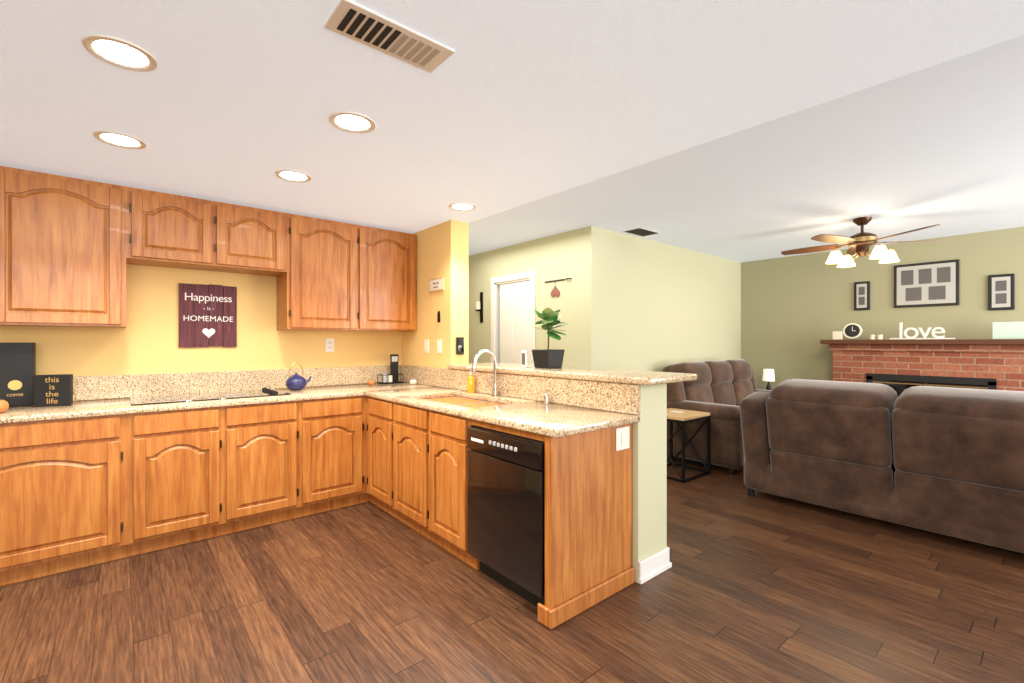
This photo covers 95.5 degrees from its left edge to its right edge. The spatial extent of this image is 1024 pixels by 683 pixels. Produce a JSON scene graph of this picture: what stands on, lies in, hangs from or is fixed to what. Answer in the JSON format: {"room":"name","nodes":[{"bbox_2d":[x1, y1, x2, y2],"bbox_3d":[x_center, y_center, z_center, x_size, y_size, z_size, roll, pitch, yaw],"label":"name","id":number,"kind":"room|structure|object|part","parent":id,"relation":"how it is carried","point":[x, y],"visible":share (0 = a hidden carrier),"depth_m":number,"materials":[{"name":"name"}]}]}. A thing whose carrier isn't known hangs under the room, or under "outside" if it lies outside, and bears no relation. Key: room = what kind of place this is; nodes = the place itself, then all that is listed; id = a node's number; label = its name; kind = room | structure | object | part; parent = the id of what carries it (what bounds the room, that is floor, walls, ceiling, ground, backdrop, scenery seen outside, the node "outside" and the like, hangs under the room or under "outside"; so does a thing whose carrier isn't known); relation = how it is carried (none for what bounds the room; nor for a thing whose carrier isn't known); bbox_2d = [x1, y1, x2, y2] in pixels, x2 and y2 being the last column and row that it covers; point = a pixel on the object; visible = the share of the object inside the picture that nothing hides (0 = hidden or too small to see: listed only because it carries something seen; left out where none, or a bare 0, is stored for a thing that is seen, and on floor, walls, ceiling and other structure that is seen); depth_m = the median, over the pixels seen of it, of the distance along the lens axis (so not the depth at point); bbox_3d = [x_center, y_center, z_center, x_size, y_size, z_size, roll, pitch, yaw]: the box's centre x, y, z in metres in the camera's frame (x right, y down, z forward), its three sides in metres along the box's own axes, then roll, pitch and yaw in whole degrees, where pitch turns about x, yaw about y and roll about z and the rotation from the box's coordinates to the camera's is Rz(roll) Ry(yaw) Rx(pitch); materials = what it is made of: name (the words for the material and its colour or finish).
{"room":"kitchen","nodes":[
{"label":"kitchen","id":0,"kind":"room"},
{"bbox_2d":[0,264,400,375],"bbox_3d":[-3.054,0.003,3.049,5.000,2.600,0.150,0,0,-40],"label":"wall","id":1,"kind":"structure","parent":0,"point":[145,340],"depth_m":3.44,"materials":[{"name":"yellow paint"}]},
{"bbox_2d":[0,166,127,327],"bbox_3d":[-2.825,-0.549,2.919,0.620,0.906,0.336,0,0,-40],"label":"upper cabinet","id":2,"kind":"object","parent":1,"relation":"attached to","point":[70,248],"depth_m":2.80,"materials":[{"name":"brown wood"}]},
{"bbox_2d":[128,187,227,271],"bbox_3d":[-2.377,-0.772,3.297,0.553,0.461,0.336,0,0,-40],"label":"upper cabinet","id":3,"kind":"object","parent":1,"relation":"attached to","point":[165,229],"depth_m":3.17,"materials":[{"name":"brown wood"}]},
{"bbox_2d":[179,283,236,346],"bbox_3d":[-2.319,-0.197,3.556,0.373,0.481,0.018,0,0,-40],"label":"sign","id":4,"kind":"object","parent":1,"relation":"attached to","point":[207,315],"visible":1,"depth_m":3.54,"materials":[{"name":"red wood"}]},
{"bbox_2d":[73,365,399,400],"bbox_3d":[-2.517,0.311,3.383,3.690,0.161,0.024,0,0,-40],"label":"backsplash","id":5,"kind":"structure","parent":1,"relation":"attached to","point":[84,388],"depth_m":3.55,"materials":[{"name":"beige stone"}]},
{"bbox_2d":[224,203,291,277],"bbox_3d":[-2.063,-0.772,3.563,0.553,0.461,0.336,0,0,-40],"label":"upper cabinet","id":6,"kind":"object","parent":1,"relation":"attached to","point":[259,240],"depth_m":3.50,"materials":[{"name":"brown wood"}]},
{"bbox_2d":[277,214,367,330],"bbox_3d":[-1.610,-0.549,3.946,0.633,0.906,0.336,0,0,-40],"label":"upper cabinet","id":7,"kind":"object","parent":1,"relation":"attached to","point":[326,289],"depth_m":3.81,"materials":[{"name":"brown wood"}]},
{"bbox_2d":[325,339,333,351],"bbox_3d":[-1.627,0.033,4.150,0.075,0.118,0.008,0,0,-40],"label":"outlet","id":8,"kind":"object","parent":1,"relation":"attached to","point":[329,345],"visible":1,"depth_m":4.15,"materials":[{"name":"white plastic"}]},
{"bbox_2d":[368,227,416,331],"bbox_3d":[-1.232,-0.549,4.266,0.639,0.906,0.336,0,0,-40],"label":"upper cabinet","id":9,"kind":"object","parent":1,"relation":"attached to","point":[392,255],"depth_m":4.18,"materials":[{"name":"brown wood"}]},
{"bbox_2d":[0,455,1023,682],"bbox_3d":[1.206,1.353,3.277,12.200,0.100,11.400,0,0,-40],"label":"floor","id":10,"kind":"structure","parent":0,"point":[760,587],"depth_m":2.24,"materials":[{"name":"brown wood"}]},
{"bbox_2d":[0,413,131,585],"bbox_3d":[-2.782,0.868,2.759,0.760,0.870,0.636,0,0,-40],"label":"base cabinet","id":11,"kind":"object","parent":10,"relation":"on","point":[66,482],"depth_m":2.59,"materials":[{"name":"brown wood"}]},
{"bbox_2d":[0,381,415,420],"bbox_3d":[-2.307,0.412,3.154,3.716,0.038,0.646,0,0,-40],"label":"countertop","id":12,"kind":"structure","parent":11,"relation":"on","point":[110,404],"depth_m":2.96,"materials":[{"name":"beige stone"}]},
{"bbox_2d":[0,400,8,412],"bbox_3d":[-2.827,0.349,2.541,0.107,0.085,0.107,0,0,-40],"label":"decor","id":13,"kind":"object","parent":12,"relation":"on","point":[4,405],"visible":1,"depth_m":2.54,"materials":[{"name":"orange"}]},
{"bbox_2d":[0,343,35,406],"bbox_3d":[-3.013,0.199,2.827,0.155,0.385,0.102,0,0,-40],"label":"sign","id":14,"kind":"object","parent":12,"relation":"on","point":[17,366],"visible":1,"depth_m":2.80,"materials":[{"name":"black"}]},
{"bbox_2d":[33,374,72,406],"bbox_3d":[-2.785,0.297,2.824,0.170,0.190,0.041,0,0,-26],"label":"decorative sign","id":15,"kind":"object","parent":12,"relation":"on","point":[53,390],"visible":1,"depth_m":2.81,"materials":[{"name":"black wood"}]},
{"bbox_3d":[-2.130,0.377,3.312,0.910,0.030,0.490,0,0,-40],"label":"cooktop black glass","id":16,"kind":"part","parent":12,"relation":"part of","materials":[{"name":"black glass"}]},
{"bbox_2d":[128,385,291,404],"bbox_3d":[-2.130,0.377,3.312,0.910,0.030,0.490,0,0,-40],"label":"cooktop","id":17,"kind":"object","parent":12,"relation":"in","point":[245,390],"depth_m":3.34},
{"bbox_2d":[286,362,311,389],"bbox_3d":[-1.731,0.281,3.780,0.199,0.223,0.156,0,0,-40],"label":"teapot","id":18,"kind":"object","parent":12,"relation":"on","point":[296,381],"visible":1,"depth_m":3.72,"materials":[{"name":"blue ceramic"}]},
{"bbox_2d":[367,380,374,384],"bbox_3d":[-1.272,0.366,4.195,0.064,0.051,0.064,0,0,-40],"label":"pumpkin","id":19,"kind":"object","parent":12,"relation":"on","point":[370,382],"visible":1,"depth_m":4.17,"materials":[{"name":"orange"}]},
{"bbox_2d":[377,354,403,383],"bbox_3d":[-1.146,0.257,4.386,0.220,0.270,0.110,0,0,-40],"label":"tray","id":20,"kind":"object","parent":12,"relation":"on","point":[392,376],"visible":1,"depth_m":4.41,"materials":[{"name":"black metal"}]},
{"bbox_2d":[132,405,239,555],"bbox_3d":[-2.275,0.868,3.188,0.568,0.870,0.636,0,0,-40],"label":"base cabinet","id":21,"kind":"object","parent":10,"relation":"on","point":[186,462],"depth_m":2.95,"materials":[{"name":"brown wood"}]},
{"bbox_2d":[240,397,311,530],"bbox_3d":[-1.934,0.868,3.476,0.636,0.870,0.636,0,0,-40],"label":"base cabinet","id":22,"kind":"object","parent":10,"relation":"on","point":[276,436],"depth_m":3.29,"materials":[{"name":"brown wood"}]},
{"bbox_2d":[312,393,363,513],"bbox_3d":[-1.601,0.868,3.757,0.548,0.870,0.636,0,0,-40],"label":"base cabinet","id":23,"kind":"object","parent":10,"relation":"on","point":[337,422],"depth_m":3.57,"materials":[{"name":"brown wood"}]},
{"bbox_2d":[364,393,383,509],"bbox_3d":[-0.755,0.868,3.704,0.636,0.870,0.578,0,0,-40],"label":"base cabinet","id":24,"kind":"object","parent":10,"relation":"on","point":[373,406],"depth_m":3.58,"materials":[{"name":"brown wood"}]},
{"bbox_2d":[384,393,483,530],"bbox_3d":[-0.457,0.868,3.352,0.636,0.870,0.656,0,0,-40],"label":"base cabinet","id":25,"kind":"object","parent":10,"relation":"on","point":[399,418],"depth_m":3.27,"materials":[{"name":"brown wood"}]},
{"bbox_2d":[416,401,507,560],"bbox_3d":[-0.176,0.868,3.019,0.636,0.870,0.528,0,0,-40],"label":"base cabinet","id":26,"kind":"object","parent":10,"relation":"on","point":[439,434],"depth_m":2.85,"materials":[{"name":"brown wood"}]},
{"bbox_2d":[464,425,634,628],"bbox_3d":[0.200,0.888,2.563,0.650,0.830,0.648,0,0,-40],"label":"base cabinet","id":27,"kind":"object","parent":10,"relation":"on","point":[520,484],"depth_m":2.30,"materials":[{"name":"brown wood"}]},
{"bbox_2d":[364,385,639,440],"bbox_3d":[-0.242,0.430,3.089,0.646,0.075,2.120,0,0,-40],"label":"countertop","id":28,"kind":"structure","parent":27,"relation":"on","point":[544,420],"depth_m":2.54,"materials":[{"name":"beige stone"}]},
{"bbox_2d":[466,367,474,392],"bbox_3d":[-0.318,0.293,3.561,0.070,0.197,0.060,0,0,-40],"label":"soap dispenser","id":29,"kind":"object","parent":28,"relation":"on","point":[471,384],"visible":0.85,"depth_m":3.54,"materials":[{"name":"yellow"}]},
{"bbox_2d":[468,349,499,396],"bbox_3d":[-0.213,0.223,3.307,0.234,0.337,0.132,0,0,-40],"label":"faucet","id":30,"kind":"object","parent":28,"relation":"on","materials":[{"name":"silver metal"}]},
{"bbox_2d":[521,351,530,366],"bbox_3d":[0.104,0.127,3.395,0.078,0.120,0.087,0,0,-40],"label":"framed picture","id":31,"kind":"object","parent":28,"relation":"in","point":[524,358],"visible":0.92,"depth_m":3.36,"materials":[{"name":"white"}]},
{"bbox_2d":[543,393,549,403],"bbox_3d":[0.219,0.360,2.941,0.038,0.064,0.038,0,0,-40],"label":"soap dispenser","id":32,"kind":"object","parent":28,"relation":"in","point":[546,396],"depth_m":2.93,"materials":[{"name":"white"}]},
{"bbox_2d":[616,426,628,450],"bbox_3d":[0.587,0.513,2.460,0.115,0.118,0.008,0,0,-40],"label":"outlet","id":33,"kind":"object","parent":27,"relation":"attached to","point":[622,438],"visible":1,"depth_m":2.45,"materials":[{"name":"white plastic"}]},
{"bbox_2d":[667,408,710,482],"bbox_3d":[1.632,1.003,4.600,0.502,0.600,0.432,0,0,-40],"label":"side table","id":34,"kind":"object","parent":10,"relation":"on","point":[685,416],"visible":0.58,"depth_m":4.54,"materials":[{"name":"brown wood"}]},
{"bbox_2d":[662,359,770,474],"bbox_3d":[2.606,0.767,5.478,2.010,1.071,1.015,0,0,-40],"label":"seat","id":35,"kind":"object","parent":10,"relation":"on","point":[718,390],"visible":0.44,"depth_m":4.98,"materials":[{"name":"brown"}]},
{"bbox_2d":[739,379,1023,552],"bbox_3d":[2.884,0.804,3.413,1.000,0.998,2.050,0,0,-40],"label":"loveseat","id":36,"kind":"object","parent":10,"relation":"on","point":[948,461],"visible":1,"depth_m":3.12,"materials":[{"name":"brown"}]},
{"bbox_2d":[829,344,1023,396],"bbox_3d":[4.467,0.668,5.025,0.718,1.270,1.840,0,0,-40],"label":"brick fireplace","id":37,"kind":"object","parent":10,"relation":"on","point":[899,369],"visible":0.44,"depth_m":5.03,"materials":[{"name":"red brick"}]},
{"bbox_2d":[820,339,1023,344],"bbox_3d":[4.581,0.005,5.122,0.418,0.054,1.940,0,0,-40],"label":"mantel shelf","id":38,"kind":"object","parent":37,"relation":"on","point":[968,341],"visible":1,"depth_m":4.90,"materials":[{"name":"brown wood"}]},
{"bbox_2d":[833,331,842,339],"bbox_3d":[3.986,-0.073,5.689,0.060,0.100,0.095,0,0,-40],"label":"candle","id":39,"kind":"object","parent":38,"relation":"on","point":[837,335],"visible":0.98,"depth_m":5.66,"materials":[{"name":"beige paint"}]},
{"bbox_2d":[843,323,861,338],"bbox_3d":[4.088,-0.127,5.582,0.046,0.191,0.190,0,0,-40],"label":"mantel clock","id":40,"kind":"object","parent":38,"relation":"on","point":[852,330],"visible":1,"depth_m":5.57,"materials":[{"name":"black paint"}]},
{"bbox_2d":[870,335,882,338],"bbox_3d":[4.217,-0.051,5.384,0.049,0.055,0.120,0,0,-40],"label":"votive","id":41,"kind":"object","parent":38,"relation":"on","point":[878,336],"visible":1,"depth_m":5.36,"materials":[{"name":"white wax"}]},
{"bbox_2d":[890,322,954,338],"bbox_3d":[4.472,-0.118,5.082,0.030,0.189,0.540,0,0,-40],"label":"sign","id":42,"kind":"object","parent":38,"relation":"on","point":[921,331],"visible":1,"depth_m":5.07,"materials":[{"name":"white wood"}]},
{"bbox_2d":[992,322,1023,338],"bbox_3d":[4.924,-0.108,4.593,0.020,0.170,0.250,0,0,-40],"label":"sign","id":43,"kind":"object","parent":38,"relation":"on","point":[1007,330],"visible":1,"depth_m":4.60,"materials":[{"name":"white"}]},
{"bbox_3d":[3.501,1.013,6.356,0.400,0.580,0.460,0,0,-40],"label":"end table","id":44,"kind":"object","parent":10,"relation":"on","visible":0},
{"bbox_2d":[762,369,774,389],"bbox_3d":[3.474,0.547,6.294,0.150,0.349,0.150,0,0,-40],"label":"light","id":45,"kind":"object","parent":44,"relation":"on","point":[768,375],"visible":0.75,"depth_m":6.25,"materials":[{"name":"white fabric"}]},
{"bbox_2d":[0,0,1023,233],"bbox_3d":[-0.403,-1.237,0.052,5.180,0.420,8.150,0,0,-40],"label":"ceiling","id":46,"kind":"structure","parent":0,"point":[507,105],"depth_m":1.88,"materials":[{"name":"white paint"}]},
{"bbox_2d":[81,34,157,71],"bbox_3d":[-1.393,-1.024,1.657,0.210,0.006,0.210,0,0,-40],"label":"recessed light","id":47,"kind":"object","parent":46,"relation":"in","point":[119,52],"visible":1,"depth_m":1.65,"materials":[{"name":"white"}]},
{"bbox_2d":[93,130,146,148],"bbox_3d":[-1.993,-1.024,2.368,0.210,0.006,0.210,0,0,-40],"label":"recessed light","id":48,"kind":"object","parent":46,"relation":"in","point":[118,139],"visible":1,"depth_m":2.36,"materials":[{"name":"white"}]},
{"bbox_2d":[275,170,311,181],"bbox_3d":[-1.354,-1.024,2.882,0.210,0.006,0.210,0,0,-40],"label":"recessed light","id":49,"kind":"object","parent":46,"relation":"in","point":[293,175],"visible":1,"depth_m":2.87,"materials":[{"name":"white"}]},
{"bbox_2d":[329,111,375,132],"bbox_3d":[-0.746,-1.024,2.178,0.210,0.006,0.210,0,0,-40],"label":"recessed light","id":50,"kind":"object","parent":46,"relation":"in","point":[351,122],"visible":1,"depth_m":2.17,"materials":[{"name":"white"}]},
{"bbox_2d":[323,0,454,72],"bbox_3d":[-0.406,-1.022,1.575,0.400,0.009,0.170,0,0,-40],"label":"ceiling vent","id":51,"kind":"object","parent":46,"relation":"in","point":[352,20],"visible":1,"depth_m":1.55,"materials":[{"name":"white metal"}]},
{"bbox_2d":[449,202,475,210],"bbox_3d":[-0.376,-1.024,3.538,0.210,0.006,0.210,0,0,-40],"label":"recessed light","id":52,"kind":"object","parent":46,"relation":"in","point":[460,206],"visible":0.98,"depth_m":3.53,"materials":[{"name":"white"}]},
{"bbox_2d":[469,228,580,366],"bbox_3d":[-0.535,0.003,6.375,0.140,2.600,4.020,0,0,-40],"label":"wall","id":53,"kind":"structure","parent":0,"point":[553,257],"depth_m":5.23,"materials":[{"name":"beige paint"}]},
{"bbox_2d":[476,292,482,322],"bbox_3d":[-0.430,-0.447,6.071,0.090,0.400,0.070,0,0,-40],"label":"wall sconce","id":54,"kind":"object","parent":53,"relation":"attached to","point":[479,306],"visible":1,"depth_m":6.07,"materials":[{"name":"black metal"}]},
{"bbox_2d":[491,271,534,364],"bbox_3d":[0.051,0.248,5.667,0.158,2.110,0.820,0,0,-40],"label":"door frame","id":55,"kind":"structure","parent":53,"relation":"attached to","point":[496,282],"depth_m":5.85,"materials":[{"name":"white wood"}]},
{"bbox_2d":[500,280,529,363],"bbox_3d":[0.012,0.289,5.600,0.122,2.004,0.581,0,0,-40],"label":"door","id":56,"kind":"structure","parent":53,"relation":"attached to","point":[514,319],"depth_m":5.62,"materials":[{"name":"white"}]},
{"bbox_2d":[545,278,571,296],"bbox_3d":[0.495,-0.579,5.037,0.070,0.181,0.395,0,0,-40],"label":"wall decor","id":57,"kind":"object","parent":53,"relation":"attached to","point":[555,291],"visible":0.98,"depth_m":5.05,"materials":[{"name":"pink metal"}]},
{"bbox_2d":[401,220,671,583],"bbox_3d":[-1.055,0.003,4.789,0.305,2.600,5.772,0,0,-40],"label":"wall","id":58,"kind":"structure","parent":0,"point":[443,249],"depth_m":3.93,"materials":[{"name":"yellow paint"}]},
{"bbox_2d":[424,340,428,352],"bbox_3d":[-0.776,0.043,4.221,0.008,0.118,0.075,0,0,-40],"label":"light switch","id":59,"kind":"object","parent":58,"relation":"attached to","point":[426,346],"visible":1,"depth_m":4.21,"materials":[{"name":"white plastic"}]},
{"bbox_2d":[429,277,443,292],"bbox_3d":[-0.663,-0.497,4.081,0.014,0.120,0.240,0,0,-40],"label":"plaque","id":60,"kind":"object","parent":58,"relation":"attached to","point":[436,284],"visible":1,"depth_m":4.07,"materials":[{"name":"white wood"}]},
{"bbox_2d":[437,311,439,321],"bbox_3d":[-0.638,-0.218,4.056,0.009,0.102,0.040,0,0,-40],"label":"hook","id":61,"kind":"object","parent":58,"relation":"attached to","point":[438,316],"depth_m":4.05,"materials":[{"name":"black metal"}]},
{"bbox_2d":[437,340,441,352],"bbox_3d":[-0.634,0.043,4.053,0.008,0.118,0.075,0,0,-40],"label":"light switch","id":62,"kind":"object","parent":58,"relation":"attached to","point":[439,346],"visible":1,"depth_m":4.04,"materials":[{"name":"white plastic"}]},
{"bbox_2d":[456,337,463,354],"bbox_3d":[-0.442,0.038,3.957,0.070,0.150,0.033,0,0,-40],"label":"phone","id":63,"kind":"object","parent":58,"relation":"attached to","point":[459,345],"visible":1,"depth_m":3.94,"materials":[{"name":"black plastic"}]},
{"bbox_2d":[400,365,639,412],"bbox_3d":[-0.213,0.311,3.536,0.024,0.161,2.766,0,0,-40],"label":"backsplash","id":64,"kind":"structure","parent":58,"relation":"attached to","point":[618,396],"depth_m":2.96,"materials":[{"name":"beige stone"}]},
{"bbox_2d":[532,306,567,367],"bbox_3d":[0.259,-0.039,3.322,0.299,0.451,0.329,0,0,-40],"label":"potted plant","id":65,"kind":"object","parent":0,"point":[547,358],"visible":1,"depth_m":3.27,"materials":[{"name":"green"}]},
{"bbox_2d":[581,226,740,371],"bbox_3d":[2.102,0.003,5.881,3.530,2.600,0.140,0,0,-40],"label":"wall","id":66,"kind":"structure","parent":0,"point":[648,305],"depth_m":5.39,"materials":[{"name":"beige paint"}]},
{"bbox_2d":[469,35,1023,261],"bbox_3d":[2.508,-1.307,4.378,4.850,0.280,11.000,0,0,-40],"label":"ceiling","id":67,"kind":"structure","parent":0,"point":[942,144],"depth_m":3.37,"materials":[{"name":"grey paint"}]},
{"bbox_2d":[622,227,659,236],"bbox_3d":[1.378,-1.163,4.948,0.380,0.007,0.230,0,0,-40],"label":"ceiling vent","id":68,"kind":"object","parent":67,"relation":"attached to","point":[641,231],"visible":1,"depth_m":4.95,"materials":[{"name":"white"}]},
{"bbox_2d":[781,216,947,267],"bbox_3d":[3.283,-0.959,4.449,1.331,0.414,1.291,0,0,-40],"label":"ceiling fan","id":69,"kind":"object","parent":67,"relation":"hanging from","point":[858,244],"visible":1,"depth_m":4.36,"materials":[{"name":"brown wood"}]},
{"bbox_2d":[741,227,1023,389],"bbox_3d":[5.645,0.003,4.306,0.150,2.600,6.840,0,0,-40],"label":"wall","id":70,"kind":"structure","parent":0,"point":[796,309],"depth_m":5.87,"materials":[{"name":"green paint"}]},
{"bbox_2d":[854,281,869,309],"bbox_3d":[4.318,-0.562,5.737,0.028,0.350,0.160,0,0,-40],"label":"picture frame","id":71,"kind":"object","parent":70,"relation":"attached to","point":[861,295],"visible":0.98,"depth_m":5.72,"materials":[{"name":"black"}]},
{"bbox_2d":[894,259,958,307],"bbox_3d":[4.699,-0.647,5.286,0.028,0.500,0.560,0,0,-40],"label":"picture frame","id":72,"kind":"object","parent":70,"relation":"attached to","point":[927,284],"visible":0.98,"depth_m":5.26,"materials":[{"name":"black"}]},
{"bbox_2d":[988,273,1014,309],"bbox_3d":[5.082,-0.512,4.832,0.028,0.370,0.190,0,0,-40],"label":"picture frame","id":73,"kind":"object","parent":70,"relation":"attached to","point":[1001,291],"visible":0.98,"depth_m":4.82,"materials":[{"name":"black"}]}
]}

